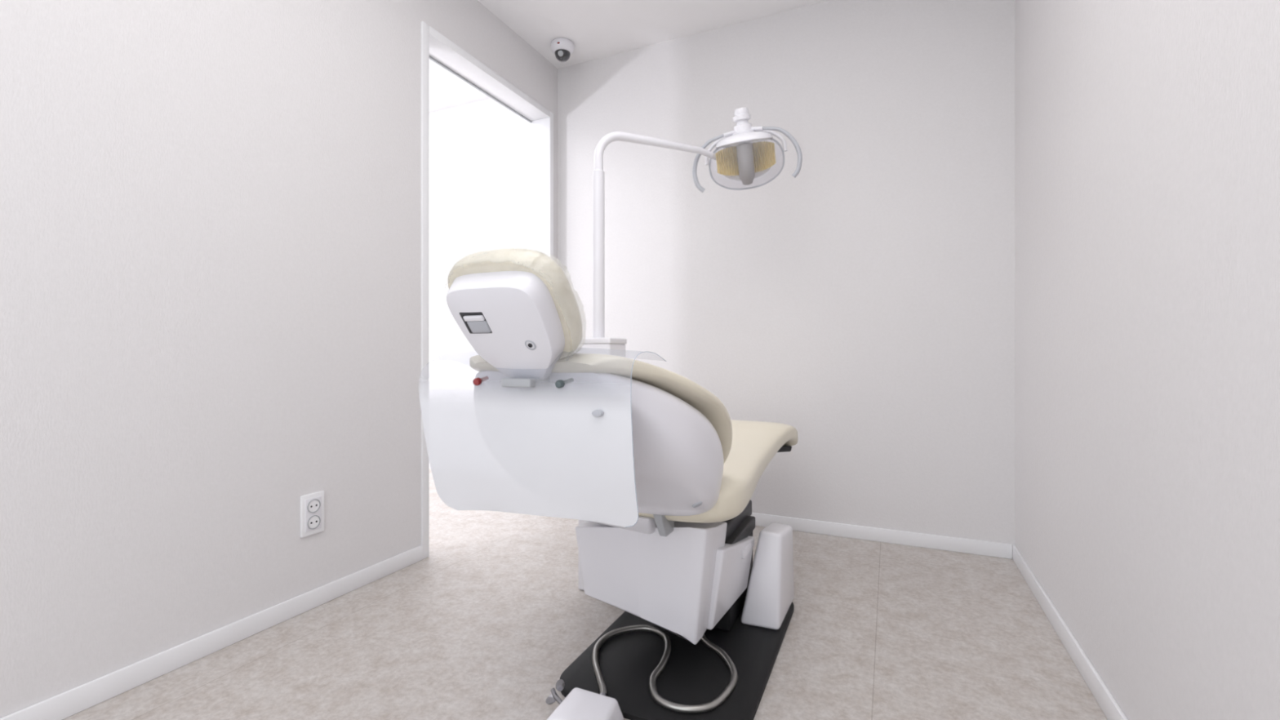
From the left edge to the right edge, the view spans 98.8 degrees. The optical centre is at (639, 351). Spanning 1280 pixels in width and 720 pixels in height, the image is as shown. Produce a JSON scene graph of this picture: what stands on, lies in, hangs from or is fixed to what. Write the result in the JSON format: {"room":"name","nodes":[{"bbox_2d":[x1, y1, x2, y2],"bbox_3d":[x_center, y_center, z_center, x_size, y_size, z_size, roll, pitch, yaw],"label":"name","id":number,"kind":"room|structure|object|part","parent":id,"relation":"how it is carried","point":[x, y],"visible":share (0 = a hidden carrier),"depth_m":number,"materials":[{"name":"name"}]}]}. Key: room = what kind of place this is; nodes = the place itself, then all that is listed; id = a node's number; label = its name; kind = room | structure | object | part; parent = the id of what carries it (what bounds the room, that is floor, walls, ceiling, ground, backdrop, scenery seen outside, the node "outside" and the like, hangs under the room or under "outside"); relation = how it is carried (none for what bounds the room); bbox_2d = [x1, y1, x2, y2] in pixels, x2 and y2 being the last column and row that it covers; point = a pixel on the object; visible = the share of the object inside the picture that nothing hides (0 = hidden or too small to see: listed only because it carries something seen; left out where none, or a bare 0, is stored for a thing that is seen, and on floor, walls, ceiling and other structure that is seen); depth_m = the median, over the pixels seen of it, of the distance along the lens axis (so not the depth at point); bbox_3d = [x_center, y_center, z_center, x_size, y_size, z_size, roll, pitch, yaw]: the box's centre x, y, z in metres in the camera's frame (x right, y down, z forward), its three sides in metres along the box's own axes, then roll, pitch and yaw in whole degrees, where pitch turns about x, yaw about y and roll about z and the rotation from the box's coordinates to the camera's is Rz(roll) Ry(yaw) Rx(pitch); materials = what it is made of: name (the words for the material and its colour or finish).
{"room":"dental clinic","nodes":[
{"label":"dental clinic","id":0,"kind":"room"},
{"bbox_2d":[0,0,557,718],"bbox_3d":[-1.260,-0.380,1.447,0.120,2.400,3.800,0,0,24],"label":"wall","id":1,"kind":"structure","parent":0,"point":[211,210],"depth_m":1.47,"materials":[{"name":"paint"}]},
{"bbox_2d":[0,545,422,719],"bbox_3d":[-1.425,0.791,0.930,0.010,0.058,2.722,0,0,24],"label":"baseboard","id":2,"kind":"structure","parent":1,"relation":"attached to","point":[61,706],"depth_m":1.46,"materials":[{"name":"white wood"}]},
{"bbox_2d":[300,490,324,537],"bbox_3d":[-1.046,0.518,1.756,0.013,0.132,0.078,0,0,24],"label":"power outlet","id":3,"kind":"object","parent":1,"relation":"attached to","point":[312,505],"visible":1,"depth_m":1.75,"materials":[{"name":"white plastic"}]},
{"bbox_2d":[306,498,320,512],"bbox_3d":[-1.043,0.492,1.754,0.004,0.043,0.043,0,0,25],"label":"socket","id":4,"kind":"object","parent":3,"relation":"attached to","point":[313,505],"depth_m":1.75,"materials":[{"name":"grey plastic"}]},
{"bbox_2d":[306,515,320,528],"bbox_3d":[-1.043,0.544,1.754,0.004,0.043,0.043,0,0,25],"label":"socket","id":5,"kind":"object","parent":3,"relation":"attached to","point":[313,522],"depth_m":1.75,"materials":[{"name":"grey plastic"}]},
{"bbox_2d":[429,55,531,123],"bbox_3d":[-0.781,-1.270,2.641,0.010,0.008,0.858,0,0,24],"label":"trim","id":6,"kind":"structure","parent":1,"relation":"attached to","point":[433,60],"depth_m":2.63,"materials":[{"name":"grey plastic"}]},
{"bbox_2d":[421,21,553,559],"bbox_3d":[-0.727,-0.244,2.616,0.134,2.128,0.926,0,0,24],"label":"trim","id":7,"kind":"structure","parent":1,"relation":"attached to","point":[434,44],"depth_m":2.45,"materials":[{"name":"white wood"}]},
{"bbox_2d":[429,59,489,112],"bbox_3d":[-2.402,-1.730,2.077,2.480,0.100,4.000,0,0,24],"label":"ceiling","id":8,"kind":"structure","parent":0,"point":[446,90],"depth_m":3.53,"materials":[{"name":"paint"}]},
{"bbox_2d":[429,97,529,468],"bbox_3d":[-1.552,-0.430,3.942,2.480,2.500,0.100,0,0,24],"label":"wall","id":9,"kind":"structure","parent":0,"point":[479,151],"depth_m":3.71,"materials":[{"name":"paint"}]},
{"bbox_2d":[62,468,1107,719],"bbox_3d":[-1.354,0.870,1.655,4.937,0.100,4.100,0,0,24],"label":"floor","id":10,"kind":"structure","parent":0,"point":[484,626],"depth_m":1.53,"materials":[{"name":"tile"}]},
{"bbox_2d":[445,248,798,719],"bbox_3d":[0.105,0.315,1.655,0.628,1.010,1.658,0,0,24],"label":"dental chair","id":11,"kind":"object","parent":10,"relation":"on","point":[686,570],"visible":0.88,"depth_m":1.33,"materials":[{"name":"white plastic"}]},
{"bbox_3d":[-0.290,-0.059,0.958,0.042,0.010,0.009,0,0,25],"label":"release lever","id":12,"kind":"part","parent":11,"relation":"part of","materials":[{"name":"white plastic"}]},
{"bbox_3d":[-0.284,-0.045,0.970,0.042,0.022,0.018,0,0,25],"label":"release lever","id":13,"kind":"part","parent":11,"relation":"part of","materials":[{"name":"grey plastic"}]},
{"bbox_3d":[-0.307,0.056,1.062,0.014,0.016,0.056,0,0,5],"label":"knob","id":14,"kind":"part","parent":11,"relation":"part of","materials":[{"name":"red plastic"}]},
{"bbox_2d":[447,248,582,359],"bbox_3d":[-0.225,-0.082,1.000,0.237,0.197,0.171,0,0,25],"label":"cushion","id":15,"kind":"object","parent":11,"relation":"on","point":[507,303],"depth_m":0.94,"materials":[{"name":"beige plastic"}]},
{"bbox_2d":[418,351,666,527],"bbox_3d":[-0.204,0.157,1.091,0.483,0.335,0.173,0,0,24],"label":"plastic cover","id":16,"kind":"object","parent":11,"relation":"on","point":[539,453],"visible":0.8,"depth_m":1.01,"materials":[{"name":"white plastic"}]},
{"bbox_3d":[-0.204,0.036,1.045,0.056,0.063,0.053,0,0,25],"label":"headrest stem","id":17,"kind":"part","parent":11,"relation":"part of","materials":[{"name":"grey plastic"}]},
{"bbox_3d":[-0.135,0.056,0.985,0.014,0.016,0.056,0,0,19],"label":"knob","id":18,"kind":"part","parent":11,"relation":"part of","materials":[{"name":"grey plastic"}]},
{"bbox_3d":[-0.105,0.211,1.263,0.540,0.357,0.453,0,0,25],"label":"backrest","id":19,"kind":"part","parent":11,"relation":"part of","materials":[{"name":"white plastic"}]},
{"bbox_2d":[469,353,732,463],"bbox_3d":[-0.105,0.159,1.261,0.550,0.313,0.504,0,0,25],"label":"backrest cushion","id":20,"kind":"object","parent":11,"relation":"on","point":[675,420],"depth_m":1.06,"materials":[{"name":"beige leather"}]},
{"bbox_3d":[0.098,0.455,1.729,0.314,0.089,0.751,0,0,25],"label":"seat frame","id":21,"kind":"part","parent":11,"relation":"part of","materials":[{"name":"white plastic"}]},
{"bbox_3d":[0.147,0.812,1.564,0.475,0.016,0.760,0,0,25],"label":"plate","id":22,"kind":"part","parent":11,"relation":"part of","materials":[{"name":"black rubber"}]},
{"bbox_3d":[0.185,0.357,1.898,0.572,0.142,1.150,0,0,25],"label":"seat","id":23,"kind":"part","parent":11,"relation":"part of","materials":[{"name":"beige leather"}]},
{"bbox_2d":[546,624,737,719],"bbox_3d":[0.030,0.785,1.350,0.395,0.070,0.578,0,0,24],"label":"hose","id":24,"kind":"object","parent":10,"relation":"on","point":[580,704],"visible":0.98,"depth_m":1.24,"materials":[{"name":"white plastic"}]},
{"bbox_3d":[-0.183,0.779,1.233,0.012,0.022,0.059,0,0,-39],"label":"lever","id":25,"kind":"part","parent":24,"relation":"part of","materials":[{"name":"silver metal"}]},
{"bbox_2d":[577,107,802,590],"bbox_3d":[0.172,-0.056,2.032,0.824,1.752,0.241,0,0,-15],"label":"lamp","id":26,"kind":"object","parent":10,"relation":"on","point":[744,157],"visible":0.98,"depth_m":2.02,"materials":[{"name":"white plastic"}]},
{"bbox_3d":[-0.132,-0.038,1.922,0.130,0.020,0.130,0,0,25],"label":"cabinet lid","id":27,"kind":"part","parent":26,"relation":"part of","materials":[{"name":"white plastic"}]},
{"bbox_3d":[0.106,-0.708,2.036,0.578,0.156,0.066,0,0,-27],"label":"arm","id":28,"kind":"part","parent":26,"relation":"part of","materials":[{"name":"white plastic"}]},
{"bbox_3d":[0.262,-0.724,2.115,0.121,0.213,0.033,0,0,15],"label":"handle","id":29,"kind":"part","parent":26,"relation":"part of","materials":[{"name":"grey plastic"}]},
{"bbox_3d":[0.530,-0.746,2.043,0.142,0.196,0.033,0,0,12],"label":"handle","id":30,"kind":"part","parent":26,"relation":"part of","materials":[{"name":"grey plastic"}]},
{"bbox_2d":[477,0,827,68],"bbox_3d":[-0.243,-1.630,0.983,2.357,0.100,3.800,0,0,24],"label":"ceiling","id":31,"kind":"structure","parent":0,"point":[596,28],"depth_m":2.59,"materials":[{"name":"paint"}]},
{"bbox_2d":[551,37,574,62],"bbox_3d":[-0.397,-1.536,2.812,0.120,0.088,0.120,0,0,24],"label":"security camera","id":32,"kind":"object","parent":31,"relation":"attached to","point":[562,48],"visible":1,"depth_m":2.77,"materials":[{"name":"white plastic"}]},
{"bbox_2d":[557,0,1014,544],"bbox_3d":[0.534,-0.380,2.662,2.137,2.400,0.100,0,0,24],"label":"wall","id":33,"kind":"structure","parent":0,"point":[861,302],"depth_m":2.45,"materials":[{"name":"paint"}]},
{"bbox_2d":[751,512,1012,559],"bbox_3d":[0.506,0.791,2.615,2.127,0.058,0.010,0,0,24],"label":"baseboard","id":34,"kind":"structure","parent":33,"relation":"attached to","point":[990,548],"depth_m":2.35,"materials":[{"name":"white wood"}]},
{"bbox_2d":[1014,0,1279,719],"bbox_3d":[0.784,-0.380,0.515,0.100,2.400,3.800,0,0,24],"label":"wall","id":35,"kind":"structure","parent":0,"point":[1147,132],"depth_m":1.03,"materials":[{"name":"paint"}]},
{"bbox_2d":[1012,544,1128,719],"bbox_3d":[0.714,0.791,0.492,0.010,0.058,3.700,0,0,24],"label":"baseboard","id":36,"kind":"structure","parent":35,"relation":"attached to","point":[1104,699],"depth_m":1.45,"materials":[{"name":"white wood"}]}
]}

